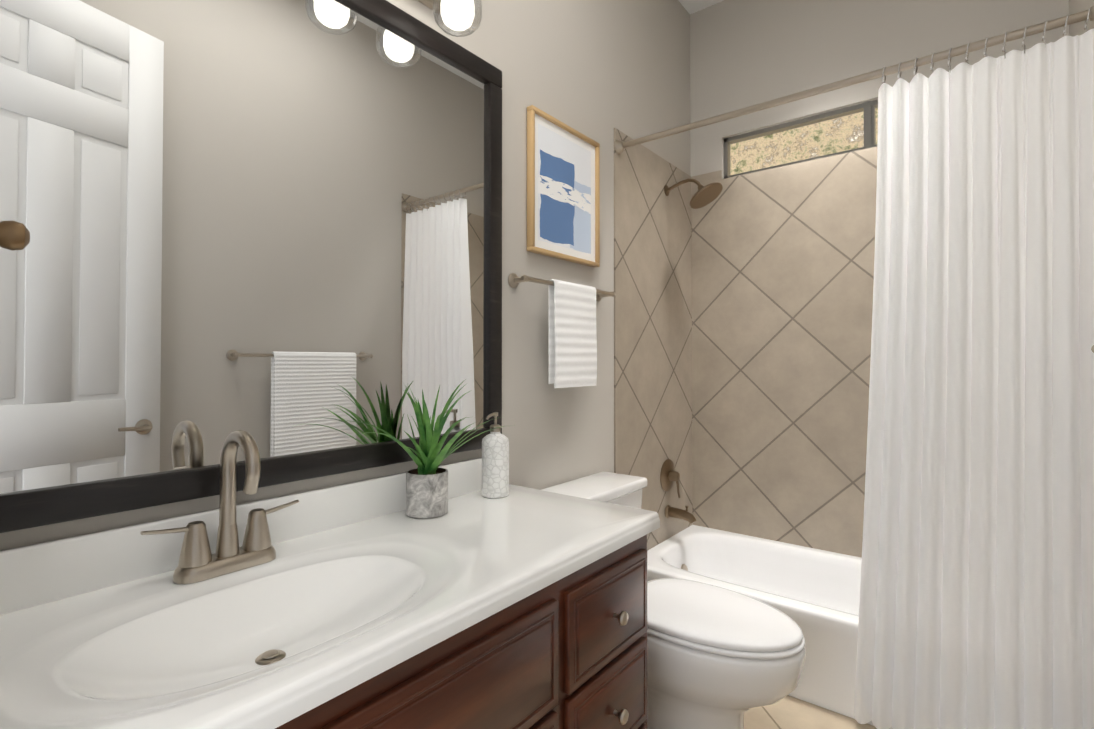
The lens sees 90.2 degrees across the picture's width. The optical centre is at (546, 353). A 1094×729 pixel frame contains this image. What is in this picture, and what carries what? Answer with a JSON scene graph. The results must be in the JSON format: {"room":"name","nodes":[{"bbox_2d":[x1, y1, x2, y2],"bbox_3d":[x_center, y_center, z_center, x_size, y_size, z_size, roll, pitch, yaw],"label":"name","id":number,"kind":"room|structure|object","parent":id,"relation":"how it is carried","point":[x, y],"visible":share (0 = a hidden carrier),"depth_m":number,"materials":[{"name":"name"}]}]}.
{"room":"bathroom","nodes":[
{"label":"bathroom","id":0,"kind":"room"},
{"bbox_2d":[0,0,690,550],"bbox_3d":[-0.119,-0.335,1.969,0.100,3.200,3.065,-1,-1,38],"label":"wall","id":1,"kind":"structure","parent":0,"point":[598,70],"depth_m":2.08,"materials":[{"name":"grey paint"}]},
{"bbox_2d":[0,0,501,532],"bbox_3d":[-0.550,-0.327,1.317,0.028,1.243,1.266,-1,-1,38],"label":"mirror","id":2,"kind":"object","parent":1,"relation":"attached to","point":[272,228],"visible":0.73,"depth_m":1.17,"materials":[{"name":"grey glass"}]},
{"bbox_2d":[418,0,481,36],"bbox_3d":[-0.481,-1.007,1.267,0.210,0.225,0.860,-1,-1,38],"label":"vanity light","id":3,"kind":"object","parent":1,"relation":"attached to","point":[457,15],"visible":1,"depth_m":1.48,"materials":[{"name":"white glass"}]},
{"bbox_2d":[508,273,614,387],"bbox_3d":[0.081,-0.077,2.069,0.083,0.401,0.591,-1,-1,38],"label":"towel rail","id":4,"kind":"object","parent":1,"relation":"attached to","point":[572,347],"visible":1,"depth_m":2.02,"materials":[{"name":"white fabric"}]},
{"bbox_2d":[548,279,596,387],"bbox_3d":[0.101,-0.072,2.056,0.035,0.391,0.270,-1,-1,38],"label":"towel","id":5,"kind":"object","parent":4,"relation":"hanging from","point":[572,335],"depth_m":2.02,"materials":[{"name":"white fabric"}]},
{"bbox_2d":[527,105,599,267],"bbox_3d":[0.074,-0.623,2.110,0.028,0.518,0.441,-1,-1,38],"label":"framed picture","id":6,"kind":"object","parent":1,"relation":"attached to","point":[563,191],"visible":1,"depth_m":2.09,"materials":[{"name":"paper"}]},
{"bbox_2d":[614,128,692,550],"bbox_3d":[0.556,-0.012,2.731,0.008,1.975,0.827,-1,-1,38],"label":"wall tile","id":7,"kind":"structure","parent":1,"relation":"attached to","point":[652,330],"depth_m":2.68,"materials":[{"name":"beige tile"}]},
{"bbox_2d":[660,459,680,497],"bbox_3d":[0.645,0.633,2.771,0.070,0.188,0.164,-1,-1,38],"label":"tub valve","id":8,"kind":"object","parent":7,"relation":"attached to","point":[669,475],"visible":1,"depth_m":2.75,"materials":[{"name":"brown metal"}]},
{"bbox_2d":[665,505,696,523],"bbox_3d":[0.678,0.804,2.742,0.154,0.088,0.066,-1,-1,38],"label":"tub spout","id":9,"kind":"object","parent":7,"relation":"attached to","point":[678,513],"visible":1,"depth_m":2.73,"materials":[{"name":"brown metal"}]},
{"bbox_2d":[664,179,722,208],"bbox_3d":[0.730,-0.804,2.723,0.286,0.153,0.176,-1,-1,38],"label":"shower head","id":10,"kind":"object","parent":7,"relation":"attached to","point":[703,196],"visible":1,"depth_m":2.69},
{"bbox_2d":[615,5,1093,728],"bbox_3d":[0.918,0.130,1.944,1.532,2.180,0.102,-1,-1,38],"label":"curtain rod","id":11,"kind":"object","parent":7,"relation":"attached to","point":[977,589],"visible":1,"depth_m":1.62,"materials":[{"name":"white fabric"}]},
{"bbox_2d":[854,8,1093,728],"bbox_3d":[1.275,0.134,1.662,0.616,2.164,0.102,-1,-1,38],"label":"shower curtain","id":12,"kind":"object","parent":11,"relation":"hanging from","point":[976,607],"depth_m":1.62,"materials":[{"name":"white fabric"}]},
{"bbox_2d":[678,0,723,13],"bbox_3d":[0.528,-1.991,1.480,1.750,0.100,3.065,-1,-1,38],"label":"ceiling","id":13,"kind":"structure","parent":0,"point":[691,6],"depth_m":3.00,"materials":[{"name":"white paint"}]},
{"bbox_2d":[744,695,876,728],"bbox_3d":[0.528,1.308,1.435,1.750,0.100,3.065,-1,-1,38],"label":"floor","id":14,"kind":"structure","parent":0,"point":[788,712],"depth_m":1.89,"materials":[{"name":"tile"}]},
{"bbox_2d":[0,457,659,728],"bbox_3d":[-0.318,0.789,1.132,0.598,0.930,1.324,-1,-1,38],"label":"bathroom vanity","id":15,"kind":"object","parent":14,"relation":"on","point":[368,604],"visible":0.98,"depth_m":1.00,"materials":[{"name":"white stone"}]},
{"bbox_2d":[140,430,298,583],"bbox_3d":[-0.595,0.284,1.050,0.154,0.276,0.285,-1,-1,38],"label":"faucet","id":16,"kind":"object","parent":15,"relation":"on","point":[199,561],"visible":1,"depth_m":1.06,"materials":[{"name":"silver metal"}]},
{"bbox_2d":[340,380,514,518],"bbox_3d":[-0.287,0.244,1.351,0.308,0.364,0.374,-1,-1,38],"label":"plant","id":17,"kind":"object","parent":15,"relation":"on","point":[427,488],"visible":0.98,"depth_m":1.42,"materials":[{"name":"green plant"}]},
{"bbox_2d":[482,412,508,497],"bbox_3d":[-0.160,0.304,1.658,0.083,0.253,0.092,-1,-1,38],"label":"soap dispenser","id":18,"kind":"object","parent":15,"relation":"on","point":[495,463],"visible":1,"depth_m":1.63,"materials":[{"name":"ceramic"}]},
{"bbox_2d":[541,471,805,728],"bbox_3d":[0.418,0.876,1.850,0.846,0.776,0.480,-1,-1,38],"label":"toilet","id":19,"kind":"object","parent":14,"relation":"on","point":[720,658],"visible":0.6,"depth_m":1.65,"materials":[{"name":"white ceramic"}]},
{"bbox_2d":[647,525,892,728],"bbox_3d":[1.182,1.104,2.265,1.530,0.332,0.737,-1,-1,38],"label":"bathtub","id":20,"kind":"object","parent":14,"relation":"on","point":[813,594],"visible":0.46,"depth_m":2.51,"materials":[{"name":"white ceramic"}]},
{"bbox_2d":[690,0,1068,178],"bbox_3d":[1.448,-0.326,2.621,1.750,3.200,0.100,-1,-1,38],"label":"wall","id":21,"kind":"structure","parent":0,"point":[745,53],"depth_m":2.68,"materials":[{"name":"grey paint"}]},
{"bbox_2d":[691,147,876,557],"bbox_3d":[1.414,-0.014,2.574,1.550,1.975,0.008,-1,-1,38],"label":"wall tile","id":22,"kind":"structure","parent":21,"relation":"attached to","point":[782,279],"depth_m":2.74,"materials":[{"name":"beige tile"}]},
{"bbox_2d":[724,99,877,178],"bbox_3d":[1.456,-1.066,2.617,1.220,0.230,0.051,-1,-1,38],"label":"window","id":23,"kind":"structure","parent":21,"relation":"in","point":[869,114],"depth_m":2.71,"materials":[{"name":"silver metal"}]},
{"bbox_2d":[1069,0,1093,36],"bbox_3d":[1.176,-0.348,0.946,0.100,3.200,3.065,-1,-1,38],"label":"wall","id":24,"kind":"structure","parent":0,"point":[1076,6],"depth_m":1.92,"materials":[{"name":"grey paint"}]},
{"bbox_2d":[1089,21,1093,29],"bbox_3d":[1.765,-0.025,1.775,0.008,1.975,0.827,-1,-1,38],"label":"wall tile","id":25,"kind":"structure","parent":24,"relation":"attached to","point":[1091,25],"depth_m":1.66,"materials":[{"name":"beige tile"}]},
{"bbox_3d":[-0.391,-0.357,0.295,1.550,3.200,0.100,-1,-1,38],"label":"wall","id":26,"kind":"structure","parent":0,"visible":0},
{"bbox_2d":[0,220,29,250],"bbox_3d":[-0.604,-0.130,0.578,0.038,0.038,0.082,-1,-1,38],"label":"robe hook","id":27,"kind":"object","parent":26,"relation":"attached to","point":[14,235],"visible":1,"depth_m":0.59,"materials":[{"name":"brown metal"}]},
{"label":"outside","id":28,"kind":"structure","parent":0,"visible":0},
{"bbox_2d":[730,108,877,174],"bbox_3d":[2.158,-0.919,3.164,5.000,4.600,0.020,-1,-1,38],"label":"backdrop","id":29,"kind":"structure","parent":28,"point":[841,145],"depth_m":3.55,"materials":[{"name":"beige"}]}
]}

